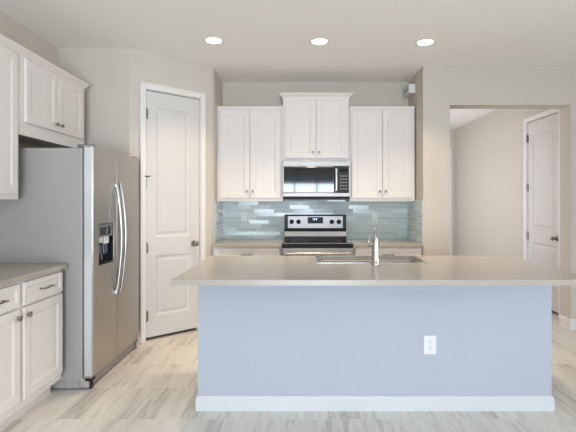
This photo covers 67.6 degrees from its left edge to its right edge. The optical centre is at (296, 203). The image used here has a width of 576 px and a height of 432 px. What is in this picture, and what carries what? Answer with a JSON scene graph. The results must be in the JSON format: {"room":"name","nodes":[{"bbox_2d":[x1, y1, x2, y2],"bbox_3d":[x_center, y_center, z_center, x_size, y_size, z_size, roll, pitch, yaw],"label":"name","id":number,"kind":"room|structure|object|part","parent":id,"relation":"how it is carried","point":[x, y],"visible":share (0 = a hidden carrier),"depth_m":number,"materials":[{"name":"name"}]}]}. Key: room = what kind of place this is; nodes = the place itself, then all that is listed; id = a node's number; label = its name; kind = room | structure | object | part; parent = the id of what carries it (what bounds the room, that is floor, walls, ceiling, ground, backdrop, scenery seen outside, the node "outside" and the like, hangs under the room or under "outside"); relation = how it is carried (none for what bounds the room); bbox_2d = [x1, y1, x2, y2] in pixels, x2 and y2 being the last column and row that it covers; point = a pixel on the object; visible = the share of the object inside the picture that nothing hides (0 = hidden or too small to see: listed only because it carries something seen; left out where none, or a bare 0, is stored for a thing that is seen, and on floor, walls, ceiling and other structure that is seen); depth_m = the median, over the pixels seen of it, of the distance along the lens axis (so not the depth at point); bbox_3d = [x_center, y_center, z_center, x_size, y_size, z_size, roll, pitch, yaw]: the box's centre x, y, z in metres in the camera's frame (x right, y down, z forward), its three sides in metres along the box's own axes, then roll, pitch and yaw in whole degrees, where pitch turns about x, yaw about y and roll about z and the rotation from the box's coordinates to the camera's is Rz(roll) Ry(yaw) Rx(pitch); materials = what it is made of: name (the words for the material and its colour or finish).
{"room":"kitchen","nodes":[
{"label":"kitchen","id":0,"kind":"room"},
{"bbox_2d":[0,11,57,147],"bbox_3d":[-2.330,-0.070,0.375,0.120,2.820,9.950,0,0,0],"label":"wall","id":1,"kind":"structure","parent":0,"point":[10,28],"depth_m":3.62,"materials":[{"name":"paint"}]},
{"bbox_2d":[0,34,22,198],"bbox_3d":[-2.084,-0.567,2.549,0.366,1.070,0.918,0,0,0],"label":"upper cabinet","id":2,"kind":"object","parent":1,"relation":"attached to","point":[9,49],"visible":1,"depth_m":2.88,"materials":[{"name":"white paint"}]},
{"bbox_3d":[-2.092,-1.077,2.549,0.349,0.050,0.918,0,0,0],"label":"crown moulding","id":3,"kind":"part","parent":2,"relation":"part of","materials":[{"name":"white paint"}]},
{"bbox_2d":[18,47,88,147],"bbox_3d":[-2.084,-0.796,3.491,0.366,0.612,0.962,0,0,0],"label":"upper cabinet","id":4,"kind":"object","parent":1,"relation":"attached to","point":[50,98],"visible":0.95,"depth_m":3.37,"materials":[{"name":"white paint"}]},
{"bbox_3d":[-1.938,-0.810,3.266,0.019,0.456,0.402,0,0,0],"label":"door","id":5,"kind":"part","parent":4,"relation":"part of","materials":[{"name":"white paint"}]},
{"bbox_3d":[-2.092,-1.077,3.491,0.349,0.050,0.962,0,0,0],"label":"crown moulding","id":6,"kind":"part","parent":4,"relation":"part of","materials":[{"name":"white paint"}]},
{"bbox_3d":[-1.938,-0.810,3.684,0.019,0.456,0.402,0,0,0],"label":"door","id":7,"kind":"part","parent":4,"relation":"part of","materials":[{"name":"white paint"}]},
{"bbox_2d":[58,48,128,155],"bbox_3d":[-1.931,-0.070,4.135,0.678,2.820,0.100,0,0,0],"label":"wall","id":8,"kind":"structure","parent":0,"point":[105,70],"depth_m":4.08,"materials":[{"name":"paint"}]},
{"bbox_2d":[129,48,211,331],"bbox_3d":[-1.288,-0.070,4.415,0.892,2.820,0.100,0,0,-41],"label":"wall","id":9,"kind":"structure","parent":0,"point":[147,67],"depth_m":4.31,"materials":[{"name":"paint"}]},
{"bbox_2d":[140,81,205,342],"bbox_3d":[-1.265,0.080,4.394,0.707,2.521,0.162,0,0,-41],"label":"door","id":10,"kind":"structure","parent":9,"relation":"in","point":[172,120],"depth_m":4.37,"materials":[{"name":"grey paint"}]},
{"bbox_2d":[212,69,222,255],"bbox_3d":[-0.955,-0.070,4.965,0.100,2.820,0.530,0,0,0],"label":"wall","id":11,"kind":"structure","parent":0,"point":[217,84],"depth_m":4.72,"materials":[{"name":"paint"}]},
{"bbox_2d":[0,0,575,129],"bbox_3d":[1.215,-1.580,2.000,7.310,0.200,13.540,0,0,0],"label":"ceiling","id":12,"kind":"structure","parent":0,"point":[265,40],"depth_m":3.71,"materials":[{"name":"white paint"}]},
{"bbox_2d":[203,37,223,44],"bbox_3d":[-0.755,-1.484,3.900,0.192,0.017,0.192,0,0,0],"label":"recessed light","id":13,"kind":"object","parent":12,"relation":"in","point":[209,40],"visible":0.98,"depth_m":3.89,"materials":[{"name":"white plastic"}]},
{"bbox_2d":[309,38,329,45],"bbox_3d":[0.205,-1.484,3.920,0.192,0.017,0.192,0,0,0],"label":"recessed light","id":14,"kind":"object","parent":12,"relation":"in","point":[315,41],"visible":1,"depth_m":3.91,"materials":[{"name":"white plastic"}]},
{"bbox_2d":[414,38,435,45],"bbox_3d":[1.175,-1.484,3.940,0.192,0.017,0.192,0,0,0],"label":"recessed light","id":15,"kind":"object","parent":12,"relation":"in","point":[422,42],"visible":1,"depth_m":3.93,"materials":[{"name":"white plastic"}]},
{"bbox_2d":[1,311,575,431],"bbox_3d":[1.215,1.390,2.000,7.270,0.100,13.500,0,0,0],"label":"floor","id":16,"kind":"structure","parent":0,"point":[153,387],"depth_m":2.75,"materials":[{"name":"wood"}]},
{"bbox_2d":[0,270,62,431],"bbox_3d":[-1.941,0.898,2.583,0.652,0.884,0.925,0,0,0],"label":"base cabinet","id":17,"kind":"object","parent":16,"relation":"on","point":[31,310],"visible":1,"depth_m":2.67,"materials":[{"name":"white paint"}]},
{"bbox_3d":[-1.659,0.543,2.351,0.019,0.139,0.426,0,0,0],"label":"drawer","id":18,"kind":"part","parent":17,"relation":"part of","materials":[{"name":"white paint"}]},
{"bbox_3d":[-1.659,0.906,2.351,0.019,0.557,0.426,0,0,0],"label":"door","id":19,"kind":"part","parent":17,"relation":"part of","materials":[{"name":"white paint"}]},
{"bbox_2d":[0,264,66,286],"bbox_3d":[-1.949,0.441,2.578,0.638,0.030,0.955,0,0,0],"label":"countertop","id":20,"kind":"structure","parent":17,"relation":"on","point":[9,273],"depth_m":2.75,"materials":[{"name":"stone"}]},
{"bbox_3d":[-1.659,0.543,2.814,0.019,0.139,0.426,0,0,0],"label":"drawer","id":21,"kind":"part","parent":17,"relation":"part of","materials":[{"name":"white paint"}]},
{"bbox_3d":[-1.659,0.906,2.814,0.019,0.557,0.426,0,0,0],"label":"door","id":22,"kind":"part","parent":17,"relation":"part of","materials":[{"name":"white paint"}]},
{"bbox_2d":[0,144,138,388],"bbox_3d":[-1.821,0.453,3.553,0.832,1.775,0.914,0,0,0],"label":"refrigerator","id":23,"kind":"object","parent":16,"relation":"on","point":[78,208],"visible":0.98,"depth_m":3.10,"materials":[{"name":"grey metal"}]},
{"bbox_3d":[-1.505,0.416,3.098,0.050,1.648,0.004,0,0,0],"label":"edge trim","id":24,"kind":"part","parent":23,"relation":"part of","materials":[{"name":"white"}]},
{"bbox_3d":[-1.505,0.416,3.307,0.066,1.677,0.417,0,0,0],"label":"freezer door","id":25,"kind":"part","parent":23,"relation":"part of","materials":[{"name":"silver metal"}]},
{"bbox_3d":[-1.499,0.202,3.328,0.046,0.097,0.254,0,0,0],"label":"dispenser panel","id":26,"kind":"part","parent":23,"relation":"part of","materials":[{"name":"grey plastic"}]},
{"bbox_3d":[-1.440,0.280,3.476,0.068,0.908,0.026,0,0,0],"label":"handle","id":27,"kind":"part","parent":23,"relation":"part of","materials":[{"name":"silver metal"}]},
{"bbox_3d":[-1.440,0.280,3.560,0.068,0.908,0.026,0,0,0],"label":"handle","id":28,"kind":"part","parent":23,"relation":"part of","materials":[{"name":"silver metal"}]},
{"bbox_3d":[-1.505,0.416,3.765,0.066,1.677,0.489,0,0,0],"label":"fridge door","id":29,"kind":"part","parent":23,"relation":"part of","materials":[{"name":"silver metal"}]},
{"bbox_2d":[213,247,281,255],"bbox_3d":[-0.532,0.898,4.897,0.737,0.884,0.655,0,0,0],"label":"base cabinet","id":30,"kind":"object","parent":16,"relation":"on","point":[217,251],"visible":0.24,"depth_m":4.61,"materials":[{"name":"white paint"}]},
{"bbox_2d":[213,239,283,246],"bbox_3d":[-0.528,0.441,4.900,0.733,0.030,0.640,0,0,0],"label":"countertop","id":31,"kind":"structure","parent":30,"relation":"on","point":[225,242],"depth_m":4.64,"materials":[{"name":"stone"}]},
{"bbox_2d":[282,215,352,255],"bbox_3d":[0.218,0.735,4.853,0.757,1.210,0.725,0,0,0],"label":"range oven","id":32,"kind":"object","parent":16,"relation":"on","point":[304,235],"visible":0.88,"depth_m":5.10,"materials":[{"name":"silver metal"}]},
{"bbox_3d":[0.218,0.355,5.103,0.732,0.057,0.023,0,0,0],"label":"trim","id":33,"kind":"part","parent":32,"relation":"part of","materials":[{"name":"silver metal"}]},
{"bbox_3d":[0.218,0.215,5.122,0.656,0.145,0.010,0,0,0],"label":"control panel","id":34,"kind":"part","parent":32,"relation":"part of","materials":[{"name":"silver metal"}]},
{"bbox_3d":[0.218,0.809,4.566,0.749,0.682,0.048,0,0,0],"label":"oven door","id":35,"kind":"part","parent":32,"relation":"part of","materials":[{"name":"silver metal"}]},
{"bbox_3d":[0.218,0.454,4.569,0.753,0.021,0.042,0,0,0],"label":"trim","id":36,"kind":"part","parent":32,"relation":"part of","materials":[{"name":"black plastic"}]},
{"bbox_2d":[282,239,352,245],"bbox_3d":[0.218,0.432,4.856,0.757,0.020,0.608,0,0,0],"label":"cooktop","id":37,"kind":"object","parent":32,"relation":"in","point":[286,242],"depth_m":4.71,"materials":[{"name":"black glass"}]},
{"bbox_3d":[0.218,0.518,4.517,0.677,0.024,0.054,0,0,0],"label":"handle","id":38,"kind":"part","parent":32,"relation":"part of","materials":[{"name":"silver metal"}]},
{"bbox_2d":[195,260,554,410],"bbox_3d":[0.505,0.899,3.152,2.324,0.882,0.738,0,0,0],"label":"kitchen island","id":39,"kind":"object","parent":16,"relation":"on","point":[261,348],"visible":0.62,"depth_m":2.79,"materials":[{"name":"paint"}]},
{"bbox_2d":[170,256,575,285],"bbox_3d":[0.504,0.442,2.982,2.435,0.032,1.135,0,0,0],"label":"island countertop","id":40,"kind":"structure","parent":39,"relation":"on","point":[214,270],"depth_m":2.67,"materials":[{"name":"stone"}]},
{"bbox_2d":[316,256,428,262],"bbox_3d":[0.551,0.533,3.312,0.803,0.220,0.411,0,0,0],"label":"sink","id":41,"kind":"object","parent":40,"relation":"in","point":[318,261],"visible":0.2,"depth_m":3.11,"materials":[{"name":"silver metal"}]},
{"bbox_2d":[367,226,379,264],"bbox_3d":[0.553,0.294,3.100,0.088,0.265,0.200,0,0,10],"label":"faucet","id":42,"kind":"object","parent":40,"relation":"on","point":[375,259],"visible":1,"depth_m":3.01,"materials":[{"name":"silver metal"}]},
{"bbox_3d":[0.519,0.264,3.036,0.044,0.072,0.029,0,0,10],"label":"lever","id":43,"kind":"part","parent":42,"relation":"part of","materials":[{"name":"silver metal"}]},
{"bbox_3d":[0.505,1.294,3.091,2.324,0.092,0.617,0,0,0],"label":"baseboard","id":44,"kind":"part","parent":39,"relation":"part of","materials":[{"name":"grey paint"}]},
{"bbox_2d":[424,336,435,353],"bbox_3d":[0.863,0.915,2.791,0.082,0.122,0.008,0,0,0],"label":"wall outlet","id":45,"kind":"object","parent":39,"relation":"attached to","point":[429,341],"visible":1,"depth_m":2.79,"materials":[{"name":"white plastic"}]},
{"bbox_2d":[353,247,421,255],"bbox_3d":[0.974,0.898,4.897,0.745,0.884,0.655,0,0,0],"label":"base cabinet","id":46,"kind":"object","parent":16,"relation":"on","point":[357,251],"visible":0.17,"depth_m":4.61,"materials":[{"name":"white paint"}]},
{"bbox_2d":[347,239,422,246],"bbox_3d":[0.970,0.441,4.900,0.741,0.030,0.640,0,0,0],"label":"countertop","id":47,"kind":"structure","parent":46,"relation":"on","point":[356,242],"depth_m":4.64,"materials":[{"name":"stone"}]},
{"bbox_2d":[223,82,407,200],"bbox_3d":[-0.367,-0.070,5.290,3.805,2.820,0.120,0,0,0],"label":"wall","id":48,"kind":"structure","parent":0,"point":[234,93],"depth_m":5.23,"materials":[{"name":"paint"}]},
{"bbox_2d":[217,106,283,200],"bbox_3d":[-0.532,-0.570,5.032,0.744,1.076,0.391,0,0,0],"label":"upper cabinet","id":49,"kind":"object","parent":48,"relation":"attached to","point":[249,138],"visible":0.97,"depth_m":4.87,"materials":[{"name":"white paint"}]},
{"bbox_3d":[-0.708,-0.563,4.873,0.342,0.992,0.019,0,0,0],"label":"door","id":50,"kind":"part","parent":49,"relation":"part of","materials":[{"name":"white paint"}]},
{"bbox_3d":[-0.532,-1.091,5.051,0.744,0.035,0.352,0,0,0],"label":"crown moulding","id":51,"kind":"part","parent":49,"relation":"part of","materials":[{"name":"white paint"}]},
{"bbox_3d":[-0.356,-0.563,4.873,0.342,0.992,0.019,0,0,0],"label":"door","id":52,"kind":"part","parent":49,"relation":"part of","materials":[{"name":"white paint"}]},
{"bbox_2d":[279,93,352,159],"bbox_3d":[0.214,-0.868,5.014,0.829,0.756,0.426,0,0,0],"label":"upper cabinet","id":53,"kind":"object","parent":48,"relation":"attached to","point":[315,125],"visible":0.95,"depth_m":4.83,"materials":[{"name":"white paint"}]},
{"bbox_3d":[0.040,-0.845,4.838,0.340,0.665,0.019,0,0,0],"label":"door","id":54,"kind":"part","parent":53,"relation":"part of","materials":[{"name":"white paint"}]},
{"bbox_3d":[0.214,-1.218,5.018,0.829,0.055,0.419,0,0,0],"label":"crown moulding","id":55,"kind":"part","parent":53,"relation":"part of","materials":[{"name":"white paint"}]},
{"bbox_3d":[0.389,-0.845,4.838,0.340,0.665,0.019,0,0,0],"label":"door","id":56,"kind":"part","parent":53,"relation":"part of","materials":[{"name":"white paint"}]},
{"bbox_2d":[283,160,349,198],"bbox_3d":[0.218,-0.271,4.984,0.753,0.430,0.489,0,0,0],"label":"microwave","id":57,"kind":"object","parent":48,"relation":"attached to","point":[302,179],"visible":1,"depth_m":4.80,"materials":[{"name":"silver metal"}]},
{"bbox_3d":[0.126,-0.273,4.815,0.568,0.294,0.030,0,0,0],"label":"door","id":58,"kind":"part","parent":57,"relation":"part of","materials":[{"name":"black glass"}]},
{"bbox_3d":[0.218,-0.454,4.815,0.753,0.064,0.030,0,0,0],"label":"panel","id":59,"kind":"part","parent":57,"relation":"part of","materials":[{"name":"silver metal"}]},
{"bbox_3d":[0.218,-0.103,4.815,0.753,0.042,0.030,0,0,0],"label":"panel","id":60,"kind":"part","parent":57,"relation":"part of","materials":[{"name":"silver metal"}]},
{"bbox_3d":[0.435,-0.272,4.773,0.028,0.250,0.067,0,0,0],"label":"handle","id":61,"kind":"part","parent":57,"relation":"part of","materials":[{"name":"silver metal"}]},
{"bbox_3d":[0.497,-0.273,4.816,0.164,0.294,0.028,0,0,0],"label":"control panel","id":62,"kind":"part","parent":57,"relation":"part of","materials":[{"name":"black plastic"}]},
{"bbox_2d":[214,199,422,243],"bbox_3d":[0.223,0.187,4.918,2.253,0.474,0.623,0,0,0],"label":"tile backsplash","id":63,"kind":"structure","parent":48,"relation":"attached to","point":[265,219],"depth_m":5.22,"materials":[{"name":"teal glass"}]},
{"bbox_2d":[241,212,246,221],"bbox_3d":[-0.643,0.158,5.217,0.072,0.117,0.008,0,0,0],"label":"wall outlet","id":64,"kind":"object","parent":63,"relation":"attached to","point":[243,214],"visible":1,"depth_m":5.21,"materials":[{"name":"white plastic"}]},
{"bbox_2d":[372,212,377,221],"bbox_3d":[0.941,0.158,5.217,0.072,0.117,0.008,0,0,0],"label":"wall outlet","id":65,"kind":"object","parent":63,"relation":"attached to","point":[374,214],"visible":1,"depth_m":5.21,"materials":[{"name":"white plastic"}]},
{"bbox_2d":[346,106,414,200],"bbox_3d":[0.966,-0.570,5.032,0.739,1.076,0.391,0,0,0],"label":"upper cabinet","id":66,"kind":"object","parent":48,"relation":"attached to","point":[381,138],"visible":0.97,"depth_m":4.87,"materials":[{"name":"white paint"}]},
{"bbox_3d":[0.791,-0.563,4.873,0.340,0.992,0.019,0,0,0],"label":"door","id":67,"kind":"part","parent":66,"relation":"part of","materials":[{"name":"white paint"}]},
{"bbox_3d":[0.966,-1.091,5.051,0.739,0.035,0.352,0,0,0],"label":"crown moulding","id":68,"kind":"part","parent":66,"relation":"part of","materials":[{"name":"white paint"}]},
{"bbox_3d":[1.140,-0.563,4.873,0.340,0.992,0.019,0,0,0],"label":"door","id":69,"kind":"part","parent":66,"relation":"part of","materials":[{"name":"white paint"}]},
{"bbox_2d":[408,66,435,255],"bbox_3d":[1.420,-0.070,4.915,0.140,2.820,0.630,0,0,0],"label":"wall","id":70,"kind":"structure","parent":0,"point":[423,99],"depth_m":4.60,"materials":[{"name":"paint"}]},
{"bbox_2d":[405,84,414,96],"bbox_3d":[1.311,-1.320,5.000,0.076,0.104,0.190,0,0,0],"label":"door chime","id":71,"kind":"object","parent":70,"relation":"attached to","point":[410,88],"visible":1,"depth_m":4.92,"materials":[{"name":"white plastic"}]},
{"bbox_2d":[450,130,453,255],"bbox_3d":[3.107,-0.070,8.610,3.185,2.820,0.120,0,0,0],"label":"wall","id":72,"kind":"structure","parent":0,"point":[451,131],"depth_m":8.55,"materials":[{"name":"paint"}]},
{"bbox_2d":[450,148,451,255],"bbox_3d":[2.902,0.050,8.610,0.365,2.340,0.060,0,0,0],"label":"door frame","id":73,"kind":"structure","parent":72,"relation":"in","point":[450,148],"depth_m":8.58,"materials":[{"name":"white paint"}]},
{"bbox_2d":[454,109,548,259],"bbox_3d":[3.180,-0.070,6.670,0.120,2.820,3.760,0,0,0],"label":"wall","id":74,"kind":"structure","parent":0,"point":[488,149],"depth_m":6.93,"materials":[{"name":"paint"}]},
{"bbox_2d":[523,109,559,316],"bbox_3d":[3.139,0.087,5.470,0.162,2.506,0.842,0,0,0],"label":"door","id":75,"kind":"structure","parent":74,"relation":"in","point":[541,131],"depth_m":5.47,"materials":[{"name":"grey paint"}]},
{"bbox_2d":[436,66,575,318],"bbox_3d":[3.095,-0.070,4.695,3.210,2.820,0.190,0,0,0],"label":"wall","id":76,"kind":"structure","parent":0,"point":[457,87],"depth_m":4.60,"materials":[{"name":"paint"}]},
{"bbox_2d":[559,314,575,329],"bbox_3d":[3.808,1.285,4.688,1.784,0.110,0.204,0,0,0],"label":"baseboard","id":77,"kind":"structure","parent":76,"relation":"attached to","point":[569,323],"depth_m":4.63,"materials":[{"name":"white paint"}]}
]}

